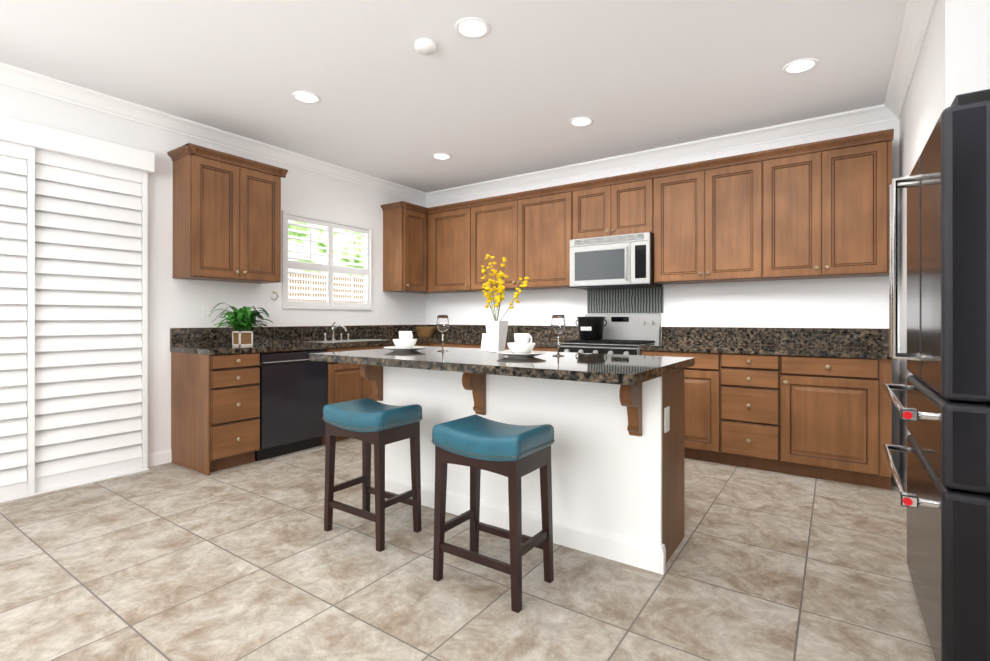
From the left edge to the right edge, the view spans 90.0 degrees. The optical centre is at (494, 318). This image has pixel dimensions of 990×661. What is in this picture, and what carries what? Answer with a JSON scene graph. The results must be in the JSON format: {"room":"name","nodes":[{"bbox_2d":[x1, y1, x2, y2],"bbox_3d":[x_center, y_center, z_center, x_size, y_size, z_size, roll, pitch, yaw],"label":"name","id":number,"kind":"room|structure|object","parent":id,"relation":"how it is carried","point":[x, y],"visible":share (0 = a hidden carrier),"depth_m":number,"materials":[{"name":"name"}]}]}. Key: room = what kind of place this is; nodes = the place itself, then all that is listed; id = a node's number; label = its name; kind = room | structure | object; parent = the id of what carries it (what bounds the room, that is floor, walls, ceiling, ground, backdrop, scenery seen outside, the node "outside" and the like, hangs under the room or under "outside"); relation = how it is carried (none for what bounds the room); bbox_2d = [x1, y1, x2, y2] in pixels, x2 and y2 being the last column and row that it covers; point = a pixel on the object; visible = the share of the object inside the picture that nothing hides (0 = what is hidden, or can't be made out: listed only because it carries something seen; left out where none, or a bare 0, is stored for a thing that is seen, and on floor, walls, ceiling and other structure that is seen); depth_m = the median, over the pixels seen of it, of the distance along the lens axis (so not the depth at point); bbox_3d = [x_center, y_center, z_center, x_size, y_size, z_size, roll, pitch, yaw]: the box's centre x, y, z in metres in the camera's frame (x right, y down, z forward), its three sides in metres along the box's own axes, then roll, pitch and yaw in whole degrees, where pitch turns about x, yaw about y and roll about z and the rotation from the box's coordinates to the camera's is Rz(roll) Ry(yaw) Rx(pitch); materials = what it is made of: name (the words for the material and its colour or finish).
{"room":"kitchen","nodes":[
{"label":"kitchen","id":0,"kind":"room"},
{"bbox_2d":[0,84,425,453],"bbox_3d":[-3.104,-0.227,3.349,0.120,2.757,7.600,0,0,35],"label":"wall","id":1,"kind":"structure","parent":0,"point":[175,303],"depth_m":4.05,"materials":[{"name":"white paint"}]},
{"bbox_2d":[0,116,154,502],"bbox_3d":[-3.783,-0.054,2.137,0.133,2.409,4.035,0,0,35],"label":"blind","id":2,"kind":"object","parent":1,"relation":"attached to","point":[73,342],"visible":1,"depth_m":3.40,"materials":[{"name":"white"}]},
{"bbox_2d":[148,450,171,466],"bbox_3d":[-0.945,1.100,1.460,5.578,0.100,6.940,0,0,35],"label":"baseboard","id":3,"kind":"structure","parent":1,"relation":"attached to","point":[159,458],"depth_m":3.89,"materials":[{"name":"white wood"}]},
{"bbox_2d":[203,304,211,316],"bbox_3d":[-2.438,-0.068,4.201,0.007,0.114,0.070,0,0,35],"label":"electrical outlet","id":4,"kind":"object","parent":1,"relation":"attached to","point":[207,310],"visible":0.96,"depth_m":4.20,"materials":[{"name":"white plastic"}]},
{"bbox_2d":[0,62,427,202],"bbox_3d":[-3.016,-1.552,3.287,0.095,0.105,7.599,0,0,35],"label":"crown molding","id":5,"kind":"structure","parent":1,"relation":"attached to","point":[12,76],"depth_m":3.97,"materials":[{"name":"white"}]},
{"bbox_2d":[167,143,287,283],"bbox_3d":[-2.232,-0.825,4.183,0.365,1.005,0.821,0,0,35],"label":"upper cabinet","id":6,"kind":"object","parent":1,"relation":"attached to","point":[226,217],"visible":1,"depth_m":4.01,"materials":[{"name":"brown wood"}]},
{"bbox_2d":[282,210,372,309],"bbox_3d":[-1.746,-0.567,5.236,0.096,0.948,1.118,0,0,35],"label":"window","id":7,"kind":"structure","parent":1,"relation":"in","point":[330,268],"depth_m":5.19,"materials":[{"name":"white"}]},
{"bbox_2d":[381,201,428,292],"bbox_3d":[-1.070,-0.825,5.906,0.325,1.004,0.410,0,0,35],"label":"upper cabinet","id":8,"kind":"object","parent":1,"relation":"attached to","point":[405,224],"depth_m":5.78,"materials":[{"name":"brown wood"}]},
{"bbox_2d":[0,0,907,192],"bbox_3d":[-0.724,-1.646,1.782,5.820,0.080,7.720,0,0,35],"label":"ceiling","id":9,"kind":"structure","parent":0,"point":[518,87],"depth_m":3.18,"materials":[{"name":"white paint"}]},
{"bbox_2d":[292,91,320,103],"bbox_3d":[-1.365,-1.599,3.583,0.196,0.008,0.196,0,0,35],"label":"recessed light","id":10,"kind":"object","parent":9,"relation":"in","point":[306,97],"visible":1,"depth_m":3.58,"materials":[{"name":"white"}]},
{"bbox_2d":[415,38,436,54],"bbox_3d":[-0.404,-1.586,2.897,0.130,0.036,0.130,0,0,35],"label":"smoke detector","id":11,"kind":"object","parent":9,"relation":"attached to","point":[424,46],"visible":1,"depth_m":2.87,"materials":[{"name":"white plastic"}]},
{"bbox_2d":[432,153,451,159],"bbox_3d":[-0.526,-1.599,4.888,0.196,0.008,0.196,0,0,35],"label":"recessed light","id":12,"kind":"object","parent":9,"relation":"in","point":[441,156],"visible":0.98,"depth_m":4.89,"materials":[{"name":"white"}]},
{"bbox_2d":[455,17,489,38],"bbox_3d":[-0.125,-1.600,2.729,0.196,0.008,0.196,0,0,35],"label":"recessed light","id":13,"kind":"object","parent":9,"relation":"in","point":[472,27],"visible":1,"depth_m":2.72,"materials":[{"name":"white"}]},
{"bbox_2d":[569,117,593,126],"bbox_3d":[0.703,-1.599,4.029,0.196,0.008,0.196,0,0,35],"label":"recessed light","id":14,"kind":"object","parent":9,"relation":"in","point":[581,121],"visible":0.94,"depth_m":4.02,"materials":[{"name":"white"}]},
{"bbox_2d":[782,58,818,73],"bbox_3d":[1.938,-1.600,3.142,0.196,0.008,0.196,0,0,35],"label":"recessed light","id":15,"kind":"object","parent":9,"relation":"in","point":[803,65],"visible":1,"depth_m":3.13,"materials":[{"name":"white"}]},
{"bbox_2d":[0,438,934,660],"bbox_3d":[-0.724,1.181,1.781,5.820,0.060,7.720,0,0,35],"label":"floor","id":16,"kind":"structure","parent":0,"point":[251,561],"depth_m":2.17,"materials":[{"name":"tile"}]},
{"bbox_2d":[170,349,259,475],"bbox_3d":[-2.232,0.710,3.953,0.627,0.886,0.389,0,0,35],"label":"base cabinet","id":17,"kind":"object","parent":16,"relation":"on","point":[215,401],"depth_m":3.77,"materials":[{"name":"brown wood"}]},
{"bbox_2d":[170,337,429,356],"bbox_3d":[-1.670,0.247,4.755,0.642,0.040,2.364,0,0,35],"label":"countertop","id":18,"kind":"structure","parent":17,"relation":"on","point":[258,346],"depth_m":4.32,"materials":[{"name":"black stone"}]},
{"bbox_2d":[209,303,272,345],"bbox_3d":[-2.127,0.047,4.147,0.385,0.357,0.484,0,0,35],"label":"potted plant","id":19,"kind":"object","parent":18,"relation":"on","point":[244,318],"visible":1,"depth_m":4.10,"materials":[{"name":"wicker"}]},
{"bbox_2d":[323,322,349,340],"bbox_3d":[-1.575,0.131,5.119,0.242,0.191,0.323,0,0,35],"label":"faucet","id":20,"kind":"object","parent":18,"relation":"on","point":[333,328],"visible":0.98,"depth_m":5.12,"materials":[{"name":"silver metal"}]},
{"bbox_2d":[255,350,326,460],"bbox_3d":[-1.916,0.718,4.357,0.574,0.868,0.626,0,0,35],"label":"dishwasher","id":21,"kind":"object","parent":16,"relation":"on","point":[293,393],"visible":0.52,"depth_m":4.16,"materials":[{"name":"black metal"}]},
{"bbox_2d":[286,345,394,444],"bbox_3d":[-1.503,0.710,5.010,0.627,0.886,0.910,0,0,35],"label":"base cabinet","id":22,"kind":"object","parent":16,"relation":"on","point":[345,382],"depth_m":4.63,"materials":[{"name":"brown wood"}]},
{"bbox_2d":[322,398,422,551],"bbox_3d":[-0.664,0.808,2.687,0.447,0.686,0.321,0,0,35],"label":"stool","id":23,"kind":"object","parent":16,"relation":"on","point":[368,422],"visible":1,"depth_m":2.63,"materials":[{"name":"brown wood"}]},
{"bbox_2d":[414,341,429,345],"bbox_3d":[-1.118,0.710,5.569,0.627,0.886,0.448,0,0,35],"label":"base cabinet","id":24,"kind":"object","parent":16,"relation":"on","point":[424,343],"depth_m":5.50,"materials":[{"name":"brown wood"}]},
{"bbox_2d":[430,341,480,348],"bbox_3d":[-0.219,0.710,5.590,0.870,0.886,0.628,0,0,35],"label":"base cabinet","id":25,"kind":"object","parent":16,"relation":"on","point":[432,343],"depth_m":5.35,"materials":[{"name":"brown wood"}]},
{"bbox_2d":[430,337,564,348],"bbox_3d":[-0.153,0.247,5.534,2.257,0.040,0.647,0,0,35],"label":"countertop","id":26,"kind":"structure","parent":25,"relation":"on","point":[446,340],"depth_m":5.35,"materials":[{"name":"black stone"}]},
{"bbox_2d":[415,327,435,336],"bbox_3d":[-0.847,0.164,6.044,0.250,0.125,0.250,0,0,35],"label":"basket","id":27,"kind":"object","parent":26,"relation":"on","point":[425,331],"visible":0.98,"depth_m":5.95,"materials":[{"name":"wicker"}]},
{"bbox_2d":[431,414,554,612],"bbox_3d":[-0.008,0.808,2.180,0.447,0.686,0.321,0,0,35],"label":"stool","id":28,"kind":"object","parent":16,"relation":"on","point":[476,444],"visible":1,"depth_m":2.12,"materials":[{"name":"brown wood"}]},
{"bbox_2d":[359,366,690,574],"bbox_3d":[0.080,0.705,2.906,1.889,0.894,0.665,0,0,35],"label":"kitchen island","id":29,"kind":"object","parent":16,"relation":"on","point":[616,421],"depth_m":2.49,"materials":[{"name":"white paint"}]},
{"bbox_2d":[309,346,694,385],"bbox_3d":[-0.022,0.226,2.755,1.940,0.040,0.960,0,0,35],"label":"island countertop","id":30,"kind":"structure","parent":29,"relation":"on","point":[607,369],"depth_m":2.37,"materials":[{"name":"black stone"}]},
{"bbox_2d":[383,331,425,350],"bbox_3d":[-0.572,0.143,3.146,0.270,0.124,0.270,0,0,35],"label":"place setting","id":31,"kind":"object","parent":30,"relation":"on","point":[405,341],"visible":1,"depth_m":3.10,"materials":[{"name":"white ceramic"}]},
{"bbox_2d":[436,315,448,350],"bbox_3d":[-0.329,0.092,3.112,0.080,0.225,0.080,0,0,35],"label":"wine glass","id":32,"kind":"object","parent":30,"relation":"on","point":[442,323],"visible":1,"depth_m":3.08,"materials":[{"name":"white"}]},
{"bbox_2d":[481,254,528,351],"bbox_3d":[0.055,-0.093,3.025,0.391,0.596,0.168,0,0,35],"label":"vase","id":33,"kind":"object","parent":30,"relation":"on","point":[494,336],"visible":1,"depth_m":3.01,"materials":[{"name":"white ceramic"}]},
{"bbox_2d":[496,333,545,356],"bbox_3d":[0.141,0.142,2.667,0.270,0.124,0.270,0,0,35],"label":"place setting","id":34,"kind":"object","parent":30,"relation":"on","point":[521,346],"visible":1,"depth_m":2.62,"materials":[{"name":"white ceramic"}]},
{"bbox_2d":[551,315,565,355],"bbox_3d":[0.348,0.092,2.719,0.080,0.225,0.080,0,0,35],"label":"wine glass","id":35,"kind":"object","parent":30,"relation":"on","point":[558,323],"visible":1,"depth_m":2.69,"materials":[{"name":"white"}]},
{"bbox_2d":[505,345,557,351],"bbox_3d":[0.461,0.710,5.122,0.782,0.886,0.628,0,0,35],"label":"base cabinet","id":36,"kind":"object","parent":16,"relation":"on","point":[537,347],"depth_m":4.74,"materials":[{"name":"brown wood"}]},
{"bbox_2d":[559,313,660,354],"bbox_3d":[1.069,0.546,4.638,0.758,1.188,0.716,0,0,35],"label":"range","id":37,"kind":"object","parent":16,"relation":"on","point":[626,334],"visible":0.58,"depth_m":4.70,"materials":[{"name":"silver metal"}]},
{"bbox_2d":[575,317,606,339],"bbox_3d":[0.925,0.094,4.774,0.328,0.224,0.272,0,0,35],"label":"pot","id":38,"kind":"object","parent":37,"relation":"on","point":[590,328],"visible":1,"depth_m":4.67,"materials":[{"name":"black metal"}]},
{"bbox_2d":[640,349,721,463],"bbox_3d":[1.672,0.710,4.288,0.625,0.886,0.628,0,0,35],"label":"base cabinet","id":39,"kind":"object","parent":16,"relation":"on","point":[703,380],"depth_m":3.93,"materials":[{"name":"brown wood"}]},
{"bbox_2d":[722,353,781,472],"bbox_3d":[2.096,0.710,3.996,0.405,0.886,0.628,0,0,35],"label":"base cabinet","id":40,"kind":"object","parent":16,"relation":"on","point":[751,382],"depth_m":3.73,"materials":[{"name":"brown wood"}]},
{"bbox_2d":[782,357,891,489],"bbox_3d":[2.527,0.710,3.699,0.643,0.886,0.628,0,0,35],"label":"base cabinet","id":41,"kind":"object","parent":16,"relation":"on","point":[812,402],"depth_m":3.43,"materials":[{"name":"brown wood"}]},
{"bbox_2d":[640,341,891,360],"bbox_3d":[2.112,0.247,3.976,1.701,0.040,0.643,0,0,35],"label":"countertop","id":42,"kind":"structure","parent":41,"relation":"on","point":[665,346],"depth_m":3.75,"materials":[{"name":"black stone"}]},
{"bbox_2d":[883,89,989,660],"bbox_3d":[1.904,0.250,1.592,0.997,1.803,0.910,0,0,35],"label":"fridge","id":43,"kind":"object","parent":16,"relation":"on","point":[945,498],"visible":1,"depth_m":1.44,"materials":[{"name":"black metal"}]},
{"bbox_2d":[426,120,898,470],"bbox_3d":[1.432,-0.226,4.910,5.820,2.757,0.120,0,0,35],"label":"wall","id":44,"kind":"structure","parent":0,"point":[856,302],"depth_m":4.36,"materials":[{"name":"white paint"}]},
{"bbox_2d":[429,201,468,292],"bbox_3d":[-0.463,-0.825,5.943,0.672,1.004,0.325,0,0,35],"label":"upper cabinet","id":45,"kind":"object","parent":44,"relation":"attached to","point":[448,224],"depth_m":5.81,"materials":[{"name":"brown wood"}]},
{"bbox_2d":[469,193,532,291],"bbox_3d":[0.073,-0.825,5.573,0.630,1.004,0.325,0,0,35],"label":"upper cabinet","id":46,"kind":"object","parent":44,"relation":"attached to","point":[492,220],"depth_m":5.45,"materials":[{"name":"brown wood"}]},
{"bbox_2d":[517,183,572,288],"bbox_3d":[0.593,-0.825,5.215,0.633,1.004,0.325,0,0,35],"label":"upper cabinet","id":47,"kind":"object","parent":44,"relation":"attached to","point":[544,216],"depth_m":5.08,"materials":[{"name":"brown wood"}]},
{"bbox_2d":[557,307,562,314],"bbox_3d":[0.704,-0.067,5.333,0.070,0.114,0.007,0,0,35],"label":"electrical outlet","id":48,"kind":"object","parent":44,"relation":"attached to","point":[559,310],"visible":0.72,"depth_m":5.33,"materials":[{"name":"white plastic"}]},
{"bbox_2d":[573,170,652,238],"bbox_3d":[1.184,-1.050,4.808,0.802,0.554,0.325,0,0,35],"label":"upper cabinet","id":49,"kind":"object","parent":44,"relation":"attached to","point":[621,204],"depth_m":4.65,"materials":[{"name":"brown wood"}]},
{"bbox_2d":[570,232,662,289],"bbox_3d":[1.152,-0.532,4.749,0.778,0.468,0.457,0,0,35],"label":"over-the-range microwave","id":50,"kind":"object","parent":49,"relation":"attached to","point":[625,261],"visible":1,"depth_m":4.58,"materials":[{"name":"silver metal"}]},
{"bbox_2d":[587,287,663,312],"bbox_3d":[1.282,-0.178,4.933,0.780,0.250,0.007,0,0,35],"label":"backsplash panel","id":51,"kind":"object","parent":44,"relation":"attached to","point":[639,300],"visible":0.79,"depth_m":4.91,"materials":[{"name":"metal"}]},
{"bbox_2d":[428,105,899,202],"bbox_3d":[1.095,-1.551,5.012,4.668,0.105,0.095,0,0,35],"label":"crown molding","id":52,"kind":"structure","parent":44,"relation":"attached to","point":[869,115],"depth_m":4.56,"materials":[{"name":"white"}]},
{"bbox_2d":[653,151,764,284],"bbox_3d":[1.871,-0.825,4.334,0.868,1.004,0.325,0,0,35],"label":"upper cabinet","id":53,"kind":"object","parent":44,"relation":"attached to","point":[709,216],"depth_m":4.17,"materials":[{"name":"brown wood"}]},
{"bbox_2d":[765,129,893,280],"bbox_3d":[2.563,-0.825,3.858,0.812,1.004,0.325,0,0,35],"label":"upper cabinet","id":54,"kind":"object","parent":44,"relation":"attached to","point":[817,210],"depth_m":3.70,"materials":[{"name":"brown wood"}]},
{"bbox_2d":[899,0,989,487],"bbox_3d":[1.264,-0.228,0.339,0.910,2.757,7.600,0,0,35],"label":"wall","id":55,"kind":"structure","parent":0,"point":[953,60],"depth_m":2.40,"materials":[{"name":"white paint"}]},
{"bbox_2d":[880,0,936,119],"bbox_3d":[2.411,-1.552,2.892,0.095,0.105,1.896,0,0,35],"label":"crown molding","id":56,"kind":"structure","parent":55,"relation":"attached to","point":[918,14],"depth_m":2.89,"materials":[{"name":"white wood"}]},
{"label":"outside","id":57,"kind":"structure","parent":0,"visible":0},
{"bbox_2d":[288,220,364,306],"bbox_3d":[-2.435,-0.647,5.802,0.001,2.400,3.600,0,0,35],"label":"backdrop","id":58,"kind":"structure","parent":57,"point":[322,257],"depth_m":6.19,"materials":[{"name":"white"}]}
]}

